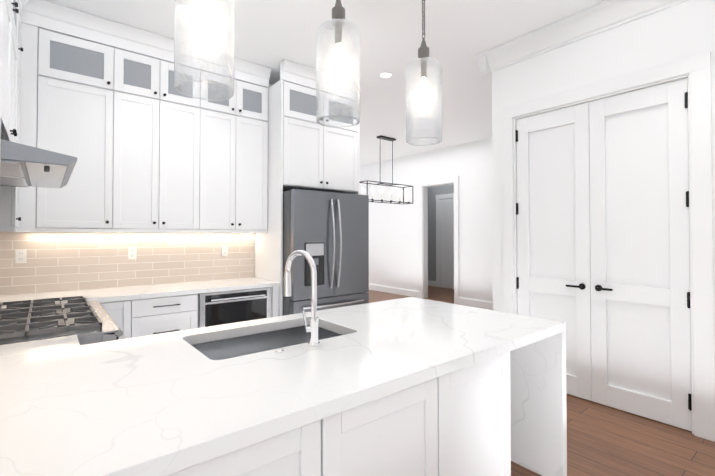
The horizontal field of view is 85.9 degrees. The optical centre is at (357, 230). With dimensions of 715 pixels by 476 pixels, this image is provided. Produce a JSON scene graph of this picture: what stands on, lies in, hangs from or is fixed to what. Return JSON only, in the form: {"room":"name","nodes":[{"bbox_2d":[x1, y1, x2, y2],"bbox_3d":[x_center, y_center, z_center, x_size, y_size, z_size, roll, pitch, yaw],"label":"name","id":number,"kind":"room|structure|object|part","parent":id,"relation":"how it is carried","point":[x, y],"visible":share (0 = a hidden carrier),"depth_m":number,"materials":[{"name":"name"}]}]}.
{"room":"kitchen","nodes":[
{"label":"kitchen","id":0,"kind":"room"},
{"bbox_2d":[0,84,272,295],"bbox_3d":[-1.848,-0.174,4.222,3.790,3.300,0.152,1,-1,-39],"label":"wall","id":1,"kind":"structure","parent":0,"point":[63,261],"depth_m":3.72,"materials":[{"name":"tile"}]},
{"bbox_2d":[15,249,26,262],"bbox_3d":[-2.871,0.222,3.280,0.072,0.120,0.007,1,-1,-39],"label":"electrical outlet","id":2,"kind":"object","parent":1,"relation":"attached to","point":[20,255],"visible":1,"depth_m":3.28,"materials":[{"name":"white plastic"}]},
{"bbox_2d":[15,0,50,231],"bbox_3d":[-2.711,-0.925,3.204,0.190,1.823,0.350,1,-1,-39],"label":"upper cabinet","id":3,"kind":"object","parent":1,"relation":"attached to","point":[35,57],"depth_m":3.08,"materials":[{"name":"white paint"}]},
{"bbox_2d":[47,4,122,231],"bbox_3d":[-2.460,-0.922,3.409,0.580,1.823,0.350,1,-1,-39],"label":"upper cabinet","id":4,"kind":"object","parent":1,"relation":"attached to","point":[87,51],"depth_m":3.30,"materials":[{"name":"white paint"}]},
{"bbox_2d":[128,247,136,259],"bbox_3d":[-2.228,0.230,3.804,0.072,0.120,0.007,1,-1,-39],"label":"electrical outlet","id":5,"kind":"object","parent":1,"relation":"attached to","point":[132,252],"visible":1,"depth_m":3.80,"materials":[{"name":"white plastic"}]},
{"bbox_2d":[123,24,206,231],"bbox_3d":[-1.993,-0.917,3.789,0.867,1.823,0.350,1,-1,-39],"label":"upper cabinet","id":6,"kind":"object","parent":1,"relation":"attached to","point":[128,125],"depth_m":3.66,"materials":[{"name":"white paint"}]},
{"bbox_2d":[221,246,227,255],"bbox_3d":[-1.514,0.238,4.385,0.072,0.120,0.007,1,-1,-39],"label":"electrical outlet","id":7,"kind":"object","parent":1,"relation":"attached to","point":[224,252],"visible":1,"depth_m":4.38,"materials":[{"name":"white plastic"}]},
{"bbox_2d":[207,52,270,231],"bbox_3d":[-1.437,-0.910,4.242,0.810,1.823,0.350,1,-1,-39],"label":"upper cabinet","id":8,"kind":"object","parent":1,"relation":"attached to","point":[237,126],"depth_m":4.14,"materials":[{"name":"white paint"}]},
{"bbox_2d":[46,0,605,165],"bbox_3d":[-0.355,-1.862,4.399,12.300,0.080,11.800,1,-1,-39],"label":"ceiling","id":9,"kind":"structure","parent":0,"point":[459,34],"depth_m":3.69,"materials":[{"name":"white paint"}]},
{"bbox_2d":[173,3,195,14],"bbox_3d":[-1.437,-1.835,3.195,0.169,0.007,0.169,-1,-1,45],"label":"recessed light","id":10,"kind":"object","parent":9,"relation":"in","point":[184,3],"depth_m":3.19,"materials":[{"name":"white paint"}]},
{"bbox_2d":[174,0,234,100],"bbox_3d":[-0.627,-1.220,1.589,0.230,1.300,0.230,1,-1,-39],"label":"pendant light","id":11,"kind":"object","parent":9,"relation":"hanging from","point":[205,17],"visible":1,"depth_m":1.55,"materials":[{"name":"clear glass"}]},
{"bbox_2d":[316,0,359,127],"bbox_3d":[-0.100,-1.214,2.018,0.230,1.300,0.230,1,-1,-39],"label":"pendant light","id":12,"kind":"object","parent":9,"relation":"hanging from","point":[338,21],"visible":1,"depth_m":1.97,"materials":[{"name":"clear glass"}]},
{"bbox_2d":[379,72,392,77],"bbox_3d":[0.332,-1.816,4.506,0.169,0.007,0.169,-1,-1,42],"label":"recessed light","id":13,"kind":"object","parent":9,"relation":"in","point":[385,74],"depth_m":4.51,"materials":[{"name":"white paint"}]},
{"bbox_2d":[359,135,412,203],"bbox_3d":[0.557,-1.156,7.388,1.214,1.246,0.300,1,-1,-39],"label":"chandelier","id":14,"kind":"object","parent":9,"relation":"hanging from","point":[392,140],"visible":0.92,"depth_m":7.42,"materials":[{"name":"black metal"}]},
{"bbox_2d":[405,0,441,145],"bbox_3d":[0.420,-1.208,2.441,0.230,1.300,0.230,1,-1,-39],"label":"pendant light","id":15,"kind":"object","parent":9,"relation":"hanging from","point":[423,59],"visible":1,"depth_m":2.40,"materials":[{"name":"clear glass"}]},
{"bbox_2d":[359,137,492,301],"bbox_3d":[1.599,-0.112,8.667,0.150,3.300,7.310,1,-1,-39],"label":"wall","id":16,"kind":"structure","parent":0,"point":[393,245],"depth_m":8.72,"materials":[{"name":"white paint"}]},
{"bbox_2d":[369,284,418,297],"bbox_3d":[0.313,1.483,10.091,0.018,0.150,3.445,1,-1,-39],"label":"baseboard","id":17,"kind":"structure","parent":16,"relation":"attached to","point":[400,291],"depth_m":9.35,"materials":[{"name":"white paint"}]},
{"bbox_2d":[418,176,458,303],"bbox_3d":[1.801,0.209,8.395,0.177,2.650,1.110,1,-1,-39],"label":"door frame","id":18,"kind":"structure","parent":16,"relation":"attached to","point":[423,186],"depth_m":8.68,"materials":[{"name":"white paint"}]},
{"bbox_2d":[459,297,492,309],"bbox_3d":[2.912,1.438,6.899,0.019,0.150,2.605,1,-1,-39],"label":"baseboard","id":19,"kind":"structure","parent":16,"relation":"attached to","point":[462,301],"depth_m":7.58,"materials":[{"name":"white paint"}]},
{"bbox_2d":[428,184,453,280],"bbox_3d":[2.897,-0.094,9.924,0.150,3.300,5.000,1,-1,-39],"label":"wall","id":20,"kind":"structure","parent":0,"point":[433,192],"depth_m":10.77,"materials":[{"name":"grey paint"}]},
{"bbox_2d":[428,280,450,288],"bbox_3d":[2.831,1.480,9.848,0.018,0.150,4.700,1,-1,-39],"label":"baseboard","id":21,"kind":"structure","parent":20,"relation":"attached to","point":[430,283],"depth_m":10.74,"materials":[{"name":"white paint"}]},
{"bbox_2d":[436,193,453,288],"bbox_3d":[2.478,0.290,10.236,0.095,2.540,1.040,1,-1,-39],"label":"hall door","id":22,"kind":"structure","parent":20,"relation":"in","point":[444,242],"depth_m":10.39,"materials":[{"name":"white paint"}]},
{"bbox_2d":[367,286,714,475],"bbox_3d":[-0.355,1.528,4.352,12.300,0.100,11.800,1,-1,-39],"label":"floor","id":23,"kind":"structure","parent":0,"point":[603,440],"depth_m":2.60,"materials":[{"name":"brown wood"}]},
{"bbox_2d":[0,296,122,344],"bbox_3d":[-1.958,0.966,2.280,0.827,0.965,1.210,1,-1,-39],"label":"range","id":24,"kind":"object","parent":23,"relation":"on","point":[84,319],"visible":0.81,"depth_m":2.13,"materials":[{"name":"silver metal"}]},
{"bbox_2d":[100,301,107,312],"bbox_3d":[-2.607,1.022,3.088,0.897,0.876,0.622,1,-1,-39],"label":"base cabinet","id":25,"kind":"object","parent":23,"relation":"on","point":[104,304],"depth_m":3.14,"materials":[{"name":"white paint"}]},
{"bbox_2d":[108,293,198,339],"bbox_3d":[-1.993,1.029,3.587,0.806,0.876,0.622,1,-1,-39],"label":"base cabinet","id":26,"kind":"object","parent":23,"relation":"on","point":[138,311],"depth_m":3.37,"materials":[{"name":"white paint"}]},
{"bbox_2d":[0,277,279,307],"bbox_3d":[-1.961,0.571,3.546,2.469,0.040,0.736,1,-1,-39],"label":"countertop","id":27,"kind":"structure","parent":26,"relation":"on","point":[130,293],"depth_m":3.50,"materials":[{"name":"white stone"}]},
{"bbox_2d":[198,287,270,327],"bbox_3d":[-1.370,0.833,4.048,0.730,0.460,0.644,1,-1,-39],"label":"microwave","id":28,"kind":"object","parent":26,"relation":"in","point":[223,307],"visible":0.62,"depth_m":3.81,"materials":[{"name":"silver metal"}]},
{"bbox_2d":[0,331,566,475],"bbox_3d":[-0.355,0.985,1.868,2.847,0.915,1.438,1,-1,-39],"label":"base cabinet","id":29,"kind":"object","parent":23,"relation":"on","point":[495,415],"visible":0.31,"depth_m":1.59,"materials":[{"name":"wood"}]},
{"bbox_2d":[0,297,565,475],"bbox_3d":[-0.280,0.545,1.782,2.847,0.062,1.200,1,-1,-39],"label":"countertop","id":30,"kind":"structure","parent":29,"relation":"on","point":[164,404],"depth_m":1.32,"materials":[{"name":"stone"}]},
{"bbox_2d":[192,325,341,359],"bbox_3d":[-0.431,0.690,1.954,0.806,0.220,0.526,1,-1,-39],"label":"sink","id":31,"kind":"object","parent":30,"relation":"in","point":[228,348],"visible":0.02,"depth_m":2.16,"materials":[{"name":"silver metal"}]},
{"bbox_3d":[-0.337,0.518,1.652,0.040,0.011,0.040,1,-1,-39],"label":"air switch button","id":32,"kind":"part","parent":30,"relation":"part of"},
{"bbox_2d":[283,250,319,346],"bbox_3d":[-0.266,0.309,1.815,0.082,0.433,0.234,1,-1,-39],"label":"faucet","id":33,"kind":"object","parent":30,"relation":"on","point":[312,328],"visible":1,"depth_m":1.75,"materials":[{"name":"silver metal"}]},
{"bbox_2d":[255,59,362,315],"bbox_3d":[-0.579,-0.167,4.691,1.094,3.298,0.721,1,-1,-39],"label":"cabinet","id":34,"kind":"object","parent":23,"relation":"on","point":[306,151],"visible":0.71,"depth_m":4.34,"materials":[{"name":"white paint"}]},
{"bbox_2d":[282,189,368,315],"bbox_3d":[-0.504,0.531,4.589,1.030,1.900,0.925,1,-1,-39],"label":"fridge","id":35,"kind":"object","parent":23,"relation":"on","point":[328,232],"visible":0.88,"depth_m":4.23,"materials":[{"name":"grey metal"}]},
{"bbox_2d":[492,0,714,334],"bbox_3d":[2.829,-0.201,2.351,0.150,3.300,4.340,1,-1,-39],"label":"wall","id":36,"kind":"structure","parent":0,"point":[685,29],"depth_m":3.23,"materials":[{"name":"white paint"}]},
{"bbox_2d":[516,102,591,400],"bbox_3d":[1.775,0.179,3.537,0.095,2.557,0.656,1,-1,-39],"label":"closet door","id":37,"kind":"structure","parent":36,"relation":"in","point":[553,279],"depth_m":3.51,"materials":[{"name":"white paint"}]},
{"bbox_2d":[475,0,687,75],"bbox_3d":[2.631,-1.760,2.393,0.130,0.180,4.320,1,-1,-39],"label":"crown molding","id":38,"kind":"structure","parent":36,"relation":"attached to","point":[595,19],"depth_m":3.35,"materials":[{"name":"white paint"}]},
{"bbox_2d":[502,51,714,441],"bbox_3d":[2.005,0.113,3.301,0.121,2.700,1.570,1,-1,-39],"label":"trim","id":39,"kind":"structure","parent":36,"relation":"attached to","point":[696,69],"depth_m":2.73,"materials":[{"name":"white paint"}]},
{"bbox_2d":[589,78,691,430],"bbox_3d":[2.191,0.172,3.027,0.095,2.557,0.656,1,-1,-39],"label":"closet door","id":40,"kind":"structure","parent":36,"relation":"in","point":[640,266],"depth_m":3.02,"materials":[{"name":"white paint"}]},
{"bbox_3d":[-2.123,-0.210,1.678,0.150,3.300,3.450,1,-1,-39],"label":"wall","id":41,"kind":"structure","parent":0,"visible":0},
{"bbox_2d":[0,0,7,227],"bbox_3d":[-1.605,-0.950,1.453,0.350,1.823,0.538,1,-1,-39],"label":"upper cabinet","id":42,"kind":"object","parent":41,"relation":"attached to","point":[3,3],"depth_m":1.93,"materials":[{"name":"white paint"}]},
{"bbox_2d":[0,217,20,231],"bbox_3d":[-2.882,-0.829,3.021,0.350,1.625,0.418,1,-1,-39],"label":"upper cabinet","id":43,"kind":"object","parent":41,"relation":"attached to","point":[1,229],"depth_m":2.70,"materials":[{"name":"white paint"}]},
{"bbox_2d":[4,0,19,142],"bbox_3d":[-2.163,-1.182,2.142,0.350,1.338,1.230,1,-1,-39],"label":"upper cabinet","id":44,"kind":"object","parent":41,"relation":"attached to","point":[10,29],"depth_m":2.37,"materials":[{"name":"white paint"}]},
{"bbox_2d":[4,0,23,227],"bbox_3d":[-2.670,-0.931,2.762,0.350,1.823,0.376,1,-1,-39],"label":"upper cabinet","id":45,"kind":"object","parent":41,"relation":"attached to","point":[11,194],"depth_m":2.71,"materials":[{"name":"white paint"}]},
{"bbox_2d":[0,139,76,187],"bbox_3d":[-2.052,-0.390,2.222,0.636,0.166,1.220,1,-1,-39],"label":"range hood","id":46,"kind":"object","parent":41,"relation":"attached to","point":[21,165],"visible":1,"depth_m":1.95,"materials":[{"name":"silver metal"}]}
]}

